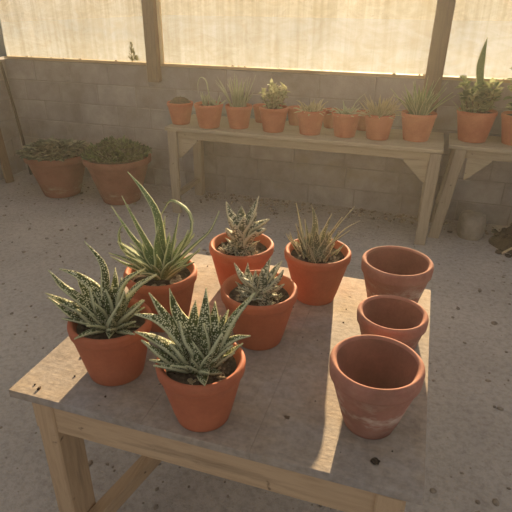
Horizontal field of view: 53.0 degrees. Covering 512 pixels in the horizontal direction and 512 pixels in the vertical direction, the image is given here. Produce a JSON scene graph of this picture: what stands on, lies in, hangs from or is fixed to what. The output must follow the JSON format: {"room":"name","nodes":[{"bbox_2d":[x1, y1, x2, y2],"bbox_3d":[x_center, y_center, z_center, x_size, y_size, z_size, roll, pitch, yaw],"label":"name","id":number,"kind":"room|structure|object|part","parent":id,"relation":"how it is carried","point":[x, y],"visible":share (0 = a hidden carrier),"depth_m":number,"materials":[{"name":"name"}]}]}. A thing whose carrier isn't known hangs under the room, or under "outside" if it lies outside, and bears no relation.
{"room":"greenhouse","nodes":[
{"label":"greenhouse","id":0,"kind":"room"},
{"bbox_2d":[0,59,25,179],"bbox_3d":[-2.668,-0.877,3.969,0.200,1.036,2.083,9,27,16],"label":"wall","id":1,"kind":"structure","parent":0,"point":[8,123],"depth_m":4.77,"materials":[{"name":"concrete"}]},
{"bbox_2d":[123,257,196,331],"bbox_3d":[-0.278,0.116,1.528,0.212,0.173,0.212,9,27,16],"label":"pot","id":2,"kind":"object","parent":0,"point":[181,284],"depth_m":1.45,"materials":[{"name":"orange ceramic"}]},
{"bbox_2d":[194,101,222,128],"bbox_3d":[-0.343,-1.026,3.742,0.212,0.168,0.212,9,27,16],"label":"pot","id":3,"kind":"object","parent":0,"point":[208,113],"depth_m":3.68,"materials":[{"name":"ceramic"}]},
{"bbox_2d":[225,103,251,128],"bbox_3d":[-0.125,-1.015,3.731,0.198,0.162,0.198,9,27,16],"label":"pot","id":4,"kind":"object","parent":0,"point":[238,114],"depth_m":3.66,"materials":[{"name":"ceramic"}]},
{"bbox_2d":[209,233,273,285],"bbox_3d":[-0.048,0.033,1.705,0.212,0.169,0.212,9,27,16],"label":"pot","id":5,"kind":"object","parent":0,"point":[225,252],"depth_m":1.63,"materials":[{"name":"orange ceramic"}]},
{"bbox_2d":[0,169,511,511],"bbox_3d":[-0.327,0.472,2.428,6.600,0.014,4.750,9,27,16],"label":"floor","id":6,"kind":"structure","parent":0,"point":[465,414],"depth_m":2.64,"materials":[{"name":"grey concrete"}]},
{"bbox_2d":[0,129,13,182],"bbox_3d":[-2.281,-0.988,4.581,0.086,0.670,0.180,-22,34,-37],"label":"plank","id":7,"kind":"object","parent":6,"relation":"on","point":[4,161],"visible":1,"depth_m":4.62,"materials":[{"name":"brown wood"}]},
{"bbox_2d":[0,62,32,174],"bbox_3d":[-2.196,-1.243,4.714,0.158,1.003,0.029,16,30,28],"label":"pole","id":8,"kind":"object","parent":6,"relation":"on","point":[1,64],"visible":0.81,"depth_m":4.66,"materials":[{"name":"wood"}]},
{"bbox_2d":[15,135,90,197],"bbox_3d":[-1.678,-0.759,4.354,0.610,0.461,0.622,9,27,16],"label":"planter","id":9,"kind":"object","parent":6,"relation":"on","point":[57,166],"visible":0.98,"depth_m":4.20,"materials":[{"name":"ceramic"}]},
{"bbox_3d":[-1.671,-0.709,4.372,0.526,0.355,0.522,9,27,16],"label":"pot","id":10,"kind":"part","parent":9,"relation":"part of","materials":[{"name":"orange ceramic"}]},
{"bbox_2d":[80,135,151,204],"bbox_3d":[-1.137,-0.710,4.208,0.580,0.513,0.570,9,27,16],"label":"planter","id":11,"kind":"object","parent":6,"relation":"on","point":[108,162],"visible":1,"depth_m":4.05,"materials":[{"name":"ceramic"}]},
{"bbox_3d":[-1.125,-0.647,4.237,0.545,0.375,0.546,9,27,16],"label":"pot","id":12,"kind":"part","parent":11,"relation":"part of","materials":[{"name":"orange ceramic"}]},
{"bbox_2d":[9,250,430,511],"bbox_3d":[-0.014,0.505,1.650,0.995,0.628,0.859,9,27,16],"label":"table","id":13,"kind":"object","parent":6,"relation":"on","point":[275,436],"visible":0.43,"depth_m":1.24,"materials":[{"name":"brown wood"}]},
{"bbox_3d":[-0.519,0.615,1.444,0.056,0.606,0.094,9,27,16],"label":"leg","id":14,"kind":"part","parent":13,"relation":"part of","materials":[{"name":"brown wood"}]},
{"bbox_2d":[45,241,156,385],"bbox_3d":[-0.371,0.142,1.263,0.232,0.361,0.220,-14,30,-27],"label":"potted haworthia","id":15,"kind":"object","parent":13,"relation":"on","point":[102,326],"visible":0.98,"depth_m":1.25,"materials":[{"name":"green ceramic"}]},
{"bbox_2d":[67,298,152,385],"bbox_3d":[-0.364,0.225,1.318,0.208,0.163,0.208,9,27,16],"label":"pot","id":16,"kind":"object","parent":15,"relation":"on","point":[117,357],"depth_m":1.25,"materials":[{"name":"orange ceramic"}]},
{"bbox_2d":[108,172,219,331],"bbox_3d":[-0.274,-0.002,1.454,0.245,0.451,0.278,-16,31,-30],"label":"aloe","id":17,"kind":"object","parent":13,"relation":"on","point":[176,272],"visible":0.88,"depth_m":1.44,"materials":[{"name":"green plant"}]},
{"bbox_2d":[134,288,255,431],"bbox_3d":[-0.124,0.219,1.136,0.219,0.341,0.204,20,32,33],"label":"potted haworthia","id":18,"kind":"object","parent":13,"relation":"on","point":[200,371],"visible":1,"depth_m":1.11,"materials":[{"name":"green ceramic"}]},
{"bbox_2d":[155,342,245,431],"bbox_3d":[-0.123,0.299,1.177,0.200,0.161,0.200,9,27,16],"label":"pot","id":19,"kind":"object","parent":18,"relation":"on","point":[200,402],"depth_m":1.11,"materials":[{"name":"orange ceramic"}]},
{"bbox_2d":[34,322,392,452],"bbox_3d":[-0.011,0.225,1.508,0.944,0.010,0.814,9,27,16],"label":"crumbs","id":20,"kind":"object","parent":13,"relation":"on","point":[38,388],"visible":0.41,"depth_m":1.28,"materials":[{"name":"brown soil"}]},
{"bbox_2d":[209,196,273,285],"bbox_3d":[-0.047,-0.039,1.670,0.212,0.329,0.212,9,27,16],"label":"potted haworthia","id":21,"kind":"object","parent":13,"relation":"on","point":[246,243],"visible":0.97,"depth_m":1.62,"materials":[{"name":"orange ceramic"}]},
{"bbox_2d":[220,257,297,350],"bbox_3d":[0.009,0.120,1.432,0.214,0.256,0.214,23,34,37],"label":"potted haworthia","id":22,"kind":"object","parent":13,"relation":"on","point":[265,318],"visible":0.94,"depth_m":1.39,"materials":[{"name":"orange ceramic"}]},
{"bbox_2d":[284,203,358,305],"bbox_3d":[0.198,-0.011,1.627,0.216,0.323,0.210,9,27,16],"label":"aloe","id":23,"kind":"object","parent":13,"relation":"on","point":[317,264],"visible":1,"depth_m":1.59,"materials":[{"name":"orange ceramic"}]},
{"bbox_2d":[284,239,351,305],"bbox_3d":[0.195,0.056,1.661,0.212,0.171,0.212,9,27,16],"label":"pot","id":24,"kind":"object","parent":23,"relation":"on","point":[317,279],"depth_m":1.60,"materials":[{"name":"orange ceramic"}]},
{"bbox_2d":[370,457,379,464],"bbox_3d":[0.252,0.433,1.085,0.018,0.009,0.019,-21,33,-36],"label":"clod","id":25,"kind":"object","parent":13,"relation":"on","point":[375,461],"visible":1,"depth_m":1.08,"materials":[{"name":"brown soil"}]},
{"bbox_2d":[329,335,424,439],"bbox_3d":[0.262,0.305,1.155,0.204,0.176,0.204,-12,29,-23],"label":"terracotta pot","id":26,"kind":"object","parent":13,"relation":"on","point":[376,379],"visible":1,"depth_m":1.13,"materials":[{"name":"ceramic"}]},
{"bbox_3d":[0.278,0.745,1.198,0.056,0.606,0.060,9,27,16],"label":"leg","id":27,"kind":"part","parent":13,"relation":"part of","materials":[{"name":"brown wood"}]},
{"bbox_2d":[357,295,428,349],"bbox_3d":[0.358,0.211,1.379,0.184,0.147,0.184,-21,33,-36],"label":"terracotta pot","id":28,"kind":"object","parent":13,"relation":"on","point":[401,319],"visible":0.7,"depth_m":1.39,"materials":[{"name":"ceramic"}]},
{"bbox_2d":[361,246,433,302],"bbox_3d":[0.430,0.089,1.599,0.214,0.172,0.214,17,31,29],"label":"terracotta pot","id":29,"kind":"object","parent":13,"relation":"on","point":[404,272],"visible":0.7,"depth_m":1.56,"materials":[{"name":"ceramic"}]},
{"bbox_2d":[0,183,511,511],"bbox_3d":[-0.169,0.325,2.720,5.118,0.038,3.682,9,27,16],"label":"gravel","id":30,"kind":"object","parent":6,"relation":"on","point":[495,502],"visible":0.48,"depth_m":3.80,"materials":[{"name":"grey gravel"}]},
{"bbox_2d":[165,114,443,244],"bbox_3d":[0.334,-0.614,3.869,1.953,0.669,0.516,9,27,16],"label":"bench","id":31,"kind":"object","parent":6,"relation":"on","point":[423,158],"visible":0.91,"depth_m":3.56,"materials":[{"name":"brown wood"}]},
{"bbox_3d":[-0.618,-0.634,3.920,0.072,0.642,0.028,9,27,16],"label":"leg","id":32,"kind":"part","parent":31,"relation":"part of","materials":[{"name":"brown wood"}]},
{"bbox_2d":[167,96,192,124],"bbox_3d":[-0.564,-1.089,3.833,0.196,0.196,0.196,9,27,16],"label":"pot","id":33,"kind":"object","parent":31,"relation":"on","point":[180,108],"visible":1,"depth_m":3.77,"materials":[{"name":"ceramic"}]},
{"bbox_3d":[-0.480,-0.823,4.304,0.072,0.642,0.060,9,27,16],"label":"leg","id":34,"kind":"part","parent":31,"relation":"part of","materials":[{"name":"brown wood"}]},
{"bbox_2d":[194,77,226,128],"bbox_3d":[-0.325,-1.102,3.696,0.248,0.346,0.216,9,27,16],"label":"potted succulent","id":35,"kind":"object","parent":31,"relation":"on","point":[208,111],"visible":0.99,"depth_m":3.68,"materials":[{"name":"orange ceramic"}]},
{"bbox_2d":[216,75,255,128],"bbox_3d":[-0.136,-1.106,3.677,0.310,0.374,0.292,9,27,16],"label":"potted succulent","id":36,"kind":"object","parent":31,"relation":"on","point":[238,111],"visible":1,"depth_m":3.66,"materials":[{"name":"orange ceramic"}]},
{"bbox_2d":[253,103,264,122],"bbox_3d":[0.049,-1.087,3.920,0.150,0.128,0.150,9,27,16],"label":"terracotta pot","id":37,"kind":"object","parent":31,"relation":"on","point":[257,114],"visible":0.34,"depth_m":3.89,"materials":[{"name":"ceramic"}]},
{"bbox_2d":[258,78,289,132],"bbox_3d":[0.122,-1.051,3.593,0.240,0.354,0.224,9,27,16],"label":"potted succulent","id":38,"kind":"object","parent":31,"relation":"on","point":[273,114],"visible":1,"depth_m":3.56,"materials":[{"name":"ceramic"}]},
{"bbox_2d":[259,104,288,132],"bbox_3d":[0.125,-0.972,3.640,0.208,0.170,0.208,9,27,16],"label":"pot","id":39,"kind":"object","parent":38,"relation":"on","point":[273,117],"depth_m":3.57,"materials":[{"name":"ceramic"}]},
{"bbox_3d":[0.131,-1.100,3.573,0.158,0.174,0.176,0,26,-2],"label":"stem","id":40,"kind":"part","parent":38,"relation":"part of","materials":[{"name":"green plant"}]},
{"bbox_2d":[288,105,304,125],"bbox_3d":[0.301,-1.049,3.848,0.150,0.128,0.150,9,27,16],"label":"terracotta pot","id":41,"kind":"object","parent":31,"relation":"on","point":[292,116],"visible":0.44,"depth_m":3.81,"materials":[{"name":"ceramic"}]},
{"bbox_2d":[295,99,326,135],"bbox_3d":[0.377,-0.962,3.554,0.254,0.234,0.269,9,27,16],"label":"potted succulent","id":42,"kind":"object","parent":31,"relation":"on","point":[310,118],"visible":1,"depth_m":3.52,"materials":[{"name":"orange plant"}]},
{"bbox_2d":[323,108,338,128],"bbox_3d":[0.554,-1.011,3.776,0.150,0.128,0.150,9,27,16],"label":"terracotta pot","id":43,"kind":"object","parent":31,"relation":"on","point":[327,121],"visible":0.36,"depth_m":3.74,"materials":[{"name":"ceramic"}]},
{"bbox_2d":[328,95,362,137],"bbox_3d":[0.620,-0.973,3.505,0.256,0.301,0.252,9,27,16],"label":"potted succulent","id":44,"kind":"object","parent":31,"relation":"on","point":[345,122],"visible":0.98,"depth_m":3.46,"materials":[{"name":"orange ceramic"}]},
{"bbox_2d":[332,109,360,137],"bbox_3d":[0.613,-0.906,3.525,0.200,0.163,0.200,9,27,16],"label":"pot","id":45,"kind":"object","parent":44,"relation":"on","point":[345,122],"depth_m":3.46,"materials":[{"name":"ceramic"}]},
{"bbox_2d":[357,110,365,130],"bbox_3d":[0.777,-0.978,3.713,0.150,0.128,0.150,9,27,16],"label":"terracotta pot","id":46,"kind":"object","parent":31,"relation":"on","point":[361,126],"visible":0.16,"depth_m":3.67,"materials":[{"name":"ceramic"}]},
{"bbox_2d":[352,94,404,140],"bbox_3d":[0.816,-0.935,3.436,0.386,0.298,0.355,9,27,16],"label":"potted succulent","id":47,"kind":"object","parent":31,"relation":"on","point":[379,119],"visible":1,"depth_m":3.40,"materials":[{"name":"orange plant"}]},
{"bbox_2d":[365,111,394,140],"bbox_3d":[0.827,-0.878,3.466,0.204,0.169,0.204,9,27,16],"label":"pot","id":48,"kind":"object","parent":47,"relation":"on","point":[377,129],"depth_m":3.40,"materials":[{"name":"ceramic"}]},
{"bbox_3d":[1.280,-0.557,3.804,0.083,0.642,0.060,9,27,16],"label":"leg","id":49,"kind":"part","parent":31,"relation":"part of","materials":[{"name":"brown wood"}]},
{"bbox_2d":[391,78,455,141],"bbox_3d":[1.073,-0.962,3.358,0.398,0.420,0.323,-20,33,-36],"label":"aloe","id":50,"kind":"object","parent":31,"relation":"on","point":[418,122],"visible":1,"depth_m":3.35,"materials":[{"name":"ceramic"}]},
{"bbox_2d":[401,110,436,141],"bbox_3d":[1.081,-0.871,3.442,0.232,0.182,0.232,9,27,16],"label":"pot","id":51,"kind":"object","parent":50,"relation":"on","point":[417,125],"depth_m":3.37,"materials":[{"name":"ceramic"}]},
{"bbox_3d":[1.142,-0.368,3.419,0.083,0.642,0.028,9,27,16],"label":"leg","id":52,"kind":"part","parent":31,"relation":"part of","materials":[{"name":"brown wood"}]},
{"bbox_2d":[428,133,511,237],"bbox_3d":[2.041,-0.390,3.451,1.587,0.669,0.376,9,28,17],"label":"bench","id":53,"kind":"object","parent":6,"relation":"on","point":[478,155],"visible":0.96,"depth_m":3.42,"materials":[{"name":"brown wood"}]},
{"bbox_3d":[1.405,-0.545,3.782,0.148,0.642,0.060,9,28,17],"label":"leg","id":54,"kind":"part","parent":53,"relation":"part of","materials":[{"name":"brown wood"}]},
{"bbox_3d":[1.305,-0.416,3.518,0.148,0.642,0.028,9,28,17],"label":"leg","id":55,"kind":"part","parent":53,"relation":"part of","materials":[{"name":"brown wood"}]},
{"bbox_2d":[452,37,503,142],"bbox_3d":[1.455,-1.081,3.356,0.315,0.642,0.348,9,27,16],"label":"potted succulent","id":56,"kind":"object","parent":53,"relation":"on","point":[476,115],"visible":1,"depth_m":3.33,"materials":[{"name":"green plant"}]},
{"bbox_2d":[457,108,497,142],"bbox_3d":[1.461,-0.874,3.437,0.256,0.200,0.256,9,27,16],"label":"pot","id":57,"kind":"object","parent":56,"relation":"on","point":[473,126],"depth_m":3.36,"materials":[{"name":"ceramic"}]},
{"bbox_3d":[1.460,-1.034,3.366,0.224,0.204,0.279,9,27,16],"label":"stem","id":58,"kind":"part","parent":56,"relation":"part of","materials":[{"name":"green plant"}]},
{"bbox_2d":[501,55,511,145],"bbox_3d":[1.722,-1.033,3.271,0.277,0.637,0.326,9,27,16],"label":"potted jade","id":59,"kind":"object","parent":53,"relation":"on","point":[506,116],"visible":1,"depth_m":3.32,"materials":[{"name":"ceramic"}]},
{"bbox_2d":[501,111,511,145],"bbox_3d":[1.716,-0.830,3.361,0.244,0.193,0.244,9,27,16],"label":"pot","id":60,"kind":"object","parent":59,"relation":"on","point":[506,116],"depth_m":3.33,"materials":[{"name":"ceramic"}]},
{"bbox_2d":[457,210,485,240],"bbox_3d":[1.540,-0.224,3.670,0.190,0.178,0.193,9,27,16],"label":"stone","id":61,"kind":"object","parent":6,"relation":"on","point":[471,225],"visible":1,"depth_m":3.61,"materials":[{"name":"grey stone"}]},
{"bbox_2d":[488,223,511,257],"bbox_3d":[2.071,-0.198,3.412,0.920,0.413,0.482,9,27,16],"label":"heap","id":62,"kind":"object","parent":6,"relation":"on","point":[502,240],"visible":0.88,"depth_m":3.51,"materials":[{"name":"brown soil"}]},
{"bbox_2d":[0,56,511,225],"bbox_3d":[0.347,-0.955,4.188,5.800,1.036,0.200,9,27,16],"label":"wall","id":63,"kind":"structure","parent":0,"point":[89,102],"depth_m":4.22,"materials":[{"name":"grey concrete"}]},
{"bbox_2d":[141,0,161,81],"bbox_3d":[-0.826,-2.112,3.882,0.106,1.520,0.060,9,27,16],"label":"trim","id":64,"kind":"structure","parent":63,"relation":"attached to","point":[149,9],"depth_m":4.06,"materials":[{"name":"brown wood"}]},
{"bbox_2d":[156,0,164,62],"bbox_3d":[-0.749,-2.147,3.861,0.023,1.316,0.032,9,27,16],"label":"trim","id":65,"kind":"structure","parent":63,"relation":"attached to","point":[158,2],"depth_m":4.04,"materials":[{"name":"brown wood"}]},
{"bbox_2d":[4,55,510,82],"bbox_3d":[0.422,-1.389,3.852,5.600,0.032,0.064,9,27,16],"label":"trim","id":66,"kind":"structure","parent":63,"relation":"on","point":[418,76],"depth_m":3.95,"materials":[{"name":"brown wood"}]},
{"bbox_2d":[128,42,139,61],"bbox_3d":[-1.001,-1.669,4.202,0.109,0.154,0.077,9,27,16],"label":"sprig","id":67,"kind":"object","parent":66,"relation":"on","point":[135,58],"visible":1,"depth_m":4.20,"materials":[{"name":"green plant"}]},
{"bbox_2d":[423,0,455,126],"bbox_3d":[1.247,-1.709,3.338,0.139,1.722,0.060,9,27,16],"label":"trim","id":68,"kind":"structure","parent":63,"relation":"attached to","point":[444,13],"depth_m":3.45,"materials":[{"name":"brown wood"}]},
{"bbox_3d":[0.429,-2.620,3.222,5.600,0.120,0.120,9,27,16],"label":"trim","id":69,"kind":"structure","parent":0,"visible":0},
{"bbox_2d":[0,21,6,56],"bbox_3d":[-2.507,-1.922,3.407,0.028,1.280,2.000,9,27,16],"label":"tarpaulin","id":70,"kind":"object","parent":69,"relation":"hanging from","point":[2,45],"visible":1,"depth_m":4.47,"materials":[{"name":"grey fabric"}]},
{"label":"outside","id":71,"kind":"structure","parent":0,"visible":0},
{"bbox_2d":[1,15,511,77],"bbox_3d":[9.824,-12.136,28.117,60.000,0.001,55.750,9,27,16],"label":"window","id":72,"kind":"structure","parent":71,"point":[400,46],"depth_m":21.53,"materials":[{"name":"beige fabric"}]}
]}

